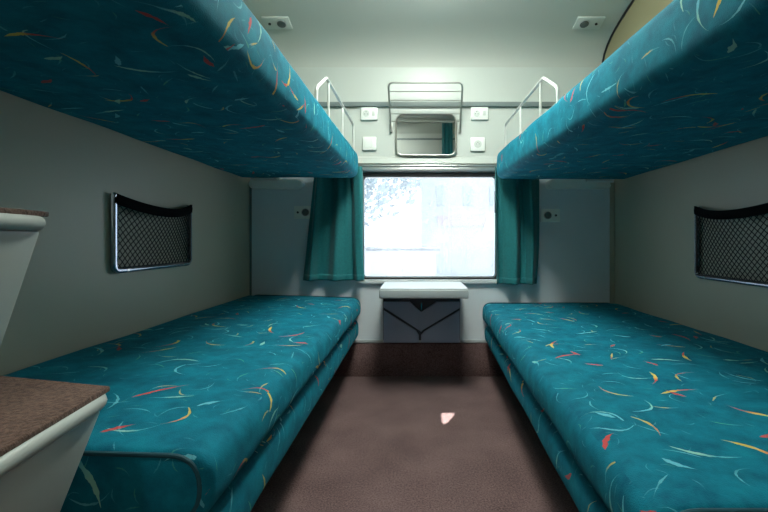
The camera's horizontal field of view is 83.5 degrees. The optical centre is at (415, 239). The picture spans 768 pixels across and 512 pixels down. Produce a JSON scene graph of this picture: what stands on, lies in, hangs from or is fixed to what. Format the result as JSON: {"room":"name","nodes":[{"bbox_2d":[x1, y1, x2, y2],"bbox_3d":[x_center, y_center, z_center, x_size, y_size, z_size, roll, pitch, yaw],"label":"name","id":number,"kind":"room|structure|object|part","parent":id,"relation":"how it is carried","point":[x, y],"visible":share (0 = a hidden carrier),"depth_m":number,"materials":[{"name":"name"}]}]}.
{"room":"train carriage","nodes":[
{"label":"train carriage","id":0,"kind":"room"},
{"bbox_2d":[0,90,249,375],"bbox_3d":[-1.046,-0.346,1.010,0.080,2.460,3.420,0,0,0],"label":"wall","id":1,"kind":"structure","parent":0,"point":[70,299],"depth_m":1.37,"materials":[{"name":"grey laminate"}]},
{"bbox_2d":[0,207,48,345],"bbox_3d":[-0.742,0.079,0.523,0.525,0.237,0.446,0,0,0],"label":"footstep","id":2,"kind":"object","parent":1,"relation":"attached to","point":[19,228],"visible":1,"depth_m":0.56,"materials":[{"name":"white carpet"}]},
{"bbox_2d":[0,376,109,511],"bbox_3d":[-0.702,0.314,0.527,0.605,0.212,0.455,0,0,0],"label":"footstep","id":3,"kind":"object","parent":1,"relation":"attached to","point":[46,426],"visible":1,"depth_m":0.53,"materials":[{"name":"white plastic"}]},
{"bbox_2d":[110,192,192,273],"bbox_3d":[-0.978,-0.022,1.649,0.056,0.268,0.494,0,0,0],"label":"pocket","id":4,"kind":"object","parent":1,"relation":"attached to","point":[116,199],"visible":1,"depth_m":1.55,"materials":[{"name":"fabric"}]},
{"bbox_2d":[0,0,357,188],"bbox_3d":[-0.667,-0.489,1.589,0.672,0.366,2.019,0,0,0],"label":"upper berth","id":5,"kind":"object","parent":1,"relation":"attached to","point":[203,81],"visible":1,"depth_m":0.99,"materials":[{"name":"teal fabric"}]},
{"bbox_3d":[-0.362,-0.556,1.775,0.010,0.204,0.010,0,0,-23],"label":"post","id":6,"kind":"part","parent":5,"relation":"part of","materials":[{"name":"white metal"}]},
{"bbox_3d":[-0.362,-0.556,2.110,0.010,0.204,0.010,0,0,-23],"label":"post","id":7,"kind":"part","parent":5,"relation":"part of","materials":[{"name":"white metal"}]},
{"bbox_2d":[333,343,504,376],"bbox_3d":[0.097,0.722,2.592,2.202,0.202,0.016,0,0,0],"label":"baseboard","id":8,"kind":"structure","parent":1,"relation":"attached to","point":[362,359],"depth_m":2.58,"materials":[{"name":"brown carpet"}]},
{"bbox_2d":[251,377,578,511],"bbox_3d":[0.097,0.854,1.000,2.406,0.060,3.400,0,0,0],"label":"floor","id":9,"kind":"structure","parent":0,"point":[367,444],"depth_m":1.66,"materials":[{"name":"brown carpet"}]},
{"bbox_2d":[4,294,360,511],"bbox_3d":[-0.665,0.574,1.631,0.674,0.498,1.882,0,0,0],"label":"lower berth","id":10,"kind":"object","parent":9,"relation":"on","point":[202,408],"visible":0.93,"depth_m":1.00,"materials":[{"name":"teal fabric"}]},
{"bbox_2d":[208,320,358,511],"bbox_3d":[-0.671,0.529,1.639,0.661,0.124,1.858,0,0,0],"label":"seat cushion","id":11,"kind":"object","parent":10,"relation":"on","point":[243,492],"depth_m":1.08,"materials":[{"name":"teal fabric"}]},
{"bbox_2d":[482,302,767,511],"bbox_3d":[0.762,0.598,1.586,0.867,0.450,1.972,0,0,0],"label":"lower berth","id":12,"kind":"object","parent":9,"relation":"on","point":[633,410],"visible":1,"depth_m":1.04,"materials":[{"name":"teal fabric"}]},
{"bbox_2d":[485,326,609,511],"bbox_3d":[0.768,0.560,1.594,0.855,0.115,1.948,0,0,0],"label":"seat cushion","id":13,"kind":"object","parent":12,"relation":"on","point":[583,494],"depth_m":1.14,"materials":[{"name":"teal fabric"}]},
{"bbox_2d":[250,177,614,342],"bbox_3d":[0.097,0.242,2.640,2.206,1.284,0.120,0,0,0],"label":"wall","id":14,"kind":"structure","parent":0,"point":[574,259],"depth_m":2.60,"materials":[{"name":"white paint"}]},
{"bbox_2d":[294,206,310,218],"bbox_3d":[-0.685,-0.167,2.592,0.105,0.078,0.017,0,0,0],"label":"light","id":15,"kind":"object","parent":14,"relation":"attached to","point":[300,212],"visible":0.94,"depth_m":2.59,"materials":[{"name":"white plastic"}]},
{"bbox_2d":[379,282,468,342],"bbox_3d":[0.037,0.432,2.400,0.468,0.364,0.400,0,0,0],"label":"folding table","id":16,"kind":"object","parent":14,"relation":"attached to","point":[427,312],"visible":1,"depth_m":2.56,"materials":[{"name":"grey plastic"}]},
{"bbox_3d":[0.033,0.452,2.587,0.461,0.300,0.027,0,0,0],"label":"panel","id":17,"kind":"part","parent":16,"relation":"part of","materials":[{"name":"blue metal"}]},
{"bbox_3d":[0.033,0.459,2.565,0.455,0.179,0.016,0,0,0],"label":"bracket arm","id":18,"kind":"part","parent":16,"relation":"part of","materials":[{"name":"blue paint"}]},
{"bbox_2d":[356,165,496,283],"bbox_3d":[0.082,-0.095,2.610,1.170,0.716,0.080,0,0,0],"label":"window","id":19,"kind":"structure","parent":14,"relation":"attached to","point":[492,279],"depth_m":2.59,"materials":[{"name":"white metal"}]},
{"bbox_2d":[303,166,364,280],"bbox_3d":[-0.487,-0.096,2.524,0.370,0.671,0.082,0,0,0],"label":"window curtain","id":20,"kind":"object","parent":19,"relation":"hanging from","point":[334,250],"visible":0.91,"depth_m":2.53,"materials":[{"name":"green fabric"}]},
{"bbox_3d":[0.082,0.251,2.590,0.890,0.026,0.024,0,0,0],"label":"sill","id":21,"kind":"part","parent":19,"relation":"part of","materials":[{"name":"white plastic"}]},
{"bbox_3d":[0.082,-0.432,2.584,1.170,0.041,0.029,0,0,0],"label":"curtain rail","id":22,"kind":"part","parent":19,"relation":"part of","materials":[{"name":"metal"}]},
{"bbox_2d":[495,166,538,284],"bbox_3d":[0.600,-0.085,2.528,0.269,0.692,0.073,0,0,0],"label":"window curtain","id":23,"kind":"object","parent":19,"relation":"hanging from","point":[517,200],"visible":0.92,"depth_m":2.53,"materials":[{"name":"green fabric"}]},
{"bbox_2d":[541,209,559,221],"bbox_3d":[0.814,-0.148,2.592,0.112,0.078,0.017,0,0,0],"label":"light","id":24,"kind":"object","parent":14,"relation":"attached to","point":[547,215],"visible":1,"depth_m":2.59,"materials":[{"name":"white plastic"}]},
{"bbox_2d":[242,0,631,66],"bbox_3d":[0.097,-1.301,1.010,2.366,0.550,3.420,0,0,0],"label":"ceiling","id":25,"kind":"structure","parent":0,"point":[324,33],"depth_m":2.46,"materials":[{"name":"white paint"}]},
{"bbox_2d":[261,16,292,28],"bbox_3d":[-0.772,-1.205,2.384,0.150,0.034,0.086,0,0,0],"label":"recessed light","id":26,"kind":"object","parent":25,"relation":"in","point":[270,22],"visible":1,"depth_m":2.37,"materials":[{"name":"grey plastic"}]},
{"bbox_2d":[573,16,604,28],"bbox_3d":[0.960,-1.205,2.384,0.150,0.034,0.086,0,0,0],"label":"recessed light","id":27,"kind":"object","parent":25,"relation":"in","point":[582,22],"visible":1,"depth_m":2.37,"materials":[{"name":"grey plastic"}]},
{"bbox_2d":[292,67,596,172],"bbox_3d":[0.097,-0.738,2.650,2.206,0.676,0.100,0,0,0],"label":"wall","id":28,"kind":"structure","parent":0,"point":[351,84],"depth_m":2.60,"materials":[{"name":"white paint"}]},
{"bbox_2d":[361,107,377,119],"bbox_3d":[-0.282,-0.762,2.590,0.099,0.076,0.021,0,0,0],"label":"power socket","id":29,"kind":"object","parent":28,"relation":"attached to","point":[367,113],"visible":1,"depth_m":2.58,"materials":[{"name":"white plastic"}]},
{"bbox_2d":[363,110,368,116],"bbox_3d":[-0.300,-0.762,2.583,0.040,0.040,0.002,0,0,0],"label":"socket","id":30,"kind":"object","parent":29,"relation":"attached to","point":[365,112],"depth_m":2.58,"materials":[{"name":"grey plastic"}]},
{"bbox_2d":[363,137,375,149],"bbox_3d":[-0.281,-0.582,2.588,0.082,0.080,0.024,0,0,0],"label":"light switch","id":31,"kind":"object","parent":28,"relation":"attached to","point":[369,143],"visible":1,"depth_m":2.58,"materials":[{"name":"white plastic"}]},
{"bbox_2d":[388,81,462,132],"bbox_3d":[0.055,-0.778,2.524,0.437,0.258,0.150,0,0,0],"label":"wire rack","id":32,"kind":"object","parent":28,"relation":"attached to","point":[393,82],"visible":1,"depth_m":2.50,"materials":[{"name":"metal"}]},
{"bbox_2d":[395,114,456,155],"bbox_3d":[0.061,-0.632,2.578,0.369,0.257,0.012,0,0,0],"label":"wall mirror","id":33,"kind":"object","parent":28,"relation":"attached to","point":[411,138],"visible":0.98,"depth_m":2.58,"materials":[{"name":"metal"}]},
{"bbox_2d":[358,156,496,164],"bbox_3d":[0.097,-0.480,2.592,2.202,0.052,0.016,0,0,0],"label":"trim","id":34,"kind":"structure","parent":28,"relation":"attached to","point":[362,160],"depth_m":2.59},
{"bbox_2d":[319,102,555,106],"bbox_3d":[0.097,-0.818,2.590,2.202,0.029,0.020,0,0,0],"label":"trim","id":35,"kind":"structure","parent":28,"relation":"attached to","point":[323,104],"depth_m":2.58,"materials":[{"name":"grey metal"}]},
{"bbox_2d":[470,137,484,150],"bbox_3d":[0.372,-0.578,2.590,0.086,0.083,0.020,0,0,0],"label":"power socket","id":36,"kind":"object","parent":28,"relation":"attached to","point":[476,143],"visible":1,"depth_m":2.58,"materials":[{"name":"white plastic"}]},
{"bbox_2d":[471,107,487,119],"bbox_3d":[0.384,-0.763,2.590,0.103,0.076,0.021,0,0,0],"label":"power socket","id":37,"kind":"object","parent":28,"relation":"attached to","point":[477,113],"visible":1,"depth_m":2.58,"materials":[{"name":"white plastic"}]},
{"bbox_2d":[602,0,634,62],"bbox_3d":[1.126,-1.131,1.799,0.011,0.590,1.610,0,0,0],"label":"trim","id":38,"kind":"structure","parent":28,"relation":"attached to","point":[632,1],"depth_m":2.41,"materials":[{"name":"black rubber"}]},
{"bbox_2d":[614,136,767,351],"bbox_3d":[1.240,-0.346,1.010,0.080,2.460,3.420,0,0,0],"label":"wall","id":39,"kind":"structure","parent":0,"point":[655,275],"depth_m":1.86,"materials":[{"name":"grey laminate"}]},
{"bbox_2d":[497,0,767,188],"bbox_3d":[0.830,-0.489,1.589,0.734,0.366,2.019,0,0,0],"label":"upper berth","id":40,"kind":"object","parent":39,"relation":"attached to","point":[692,82],"visible":1,"depth_m":1.17,"materials":[{"name":"teal fabric"}]},
{"bbox_3d":[0.515,-0.556,2.110,0.010,0.204,0.010,0,0,-23],"label":"post","id":41,"kind":"part","parent":40,"relation":"part of","materials":[{"name":"white metal"}]},
{"bbox_3d":[0.515,-0.556,1.775,0.010,0.204,0.010,0,0,-23],"label":"post","id":42,"kind":"part","parent":40,"relation":"part of","materials":[{"name":"white metal"}]},
{"bbox_2d":[604,0,672,60],"bbox_3d":[1.165,-0.979,1.000,0.070,0.886,3.195,0,0,0],"label":"wall","id":43,"kind":"structure","parent":39,"relation":"attached to","point":[640,12],"depth_m":2.22,"materials":[{"name":"beige paint"}]},
{"bbox_2d":[694,203,767,287],"bbox_3d":[1.172,0.009,1.573,0.056,0.306,0.506,0,0,0],"label":"pocket","id":44,"kind":"object","parent":39,"relation":"attached to","point":[761,209],"visible":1,"depth_m":1.59,"materials":[{"name":"fabric"}]},
{"label":"outside","id":45,"kind":"structure","parent":0,"visible":0},
{"bbox_3d":[0.000,1.749,41.800,80.000,0.050,76.400,0,0,0],"label":"ground","id":46,"kind":"structure","parent":45,"visible":0},
{"bbox_2d":[365,178,424,226],"bbox_3d":[-1.943,-1.962,14.522,5.018,7.380,3.711,0,0,0],"label":"tree","id":47,"kind":"object","parent":46,"relation":"on","point":[405,185],"visible":0.09,"depth_m":14.45,"materials":[{"name":"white plant"}]},
{"bbox_2d":[365,247,439,275],"bbox_3d":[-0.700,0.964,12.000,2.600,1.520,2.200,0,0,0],"label":"shed","id":48,"kind":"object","parent":46,"relation":"on","point":[379,261],"visible":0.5,"depth_m":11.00,"materials":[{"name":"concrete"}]},
{"bbox_3d":[-0.950,1.149,10.973,0.400,1.150,0.045,0,0,0],"label":"door","id":49,"kind":"part","parent":48,"relation":"part of","materials":[{"name":"white"}]},
{"bbox_2d":[420,178,493,275],"bbox_3d":[4.600,-1.976,17.970,8.800,7.400,4.060,0,0,0],"label":"building","id":50,"kind":"structure","parent":46,"relation":"on","point":[457,214],"depth_m":16.00,"materials":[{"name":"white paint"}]}
]}

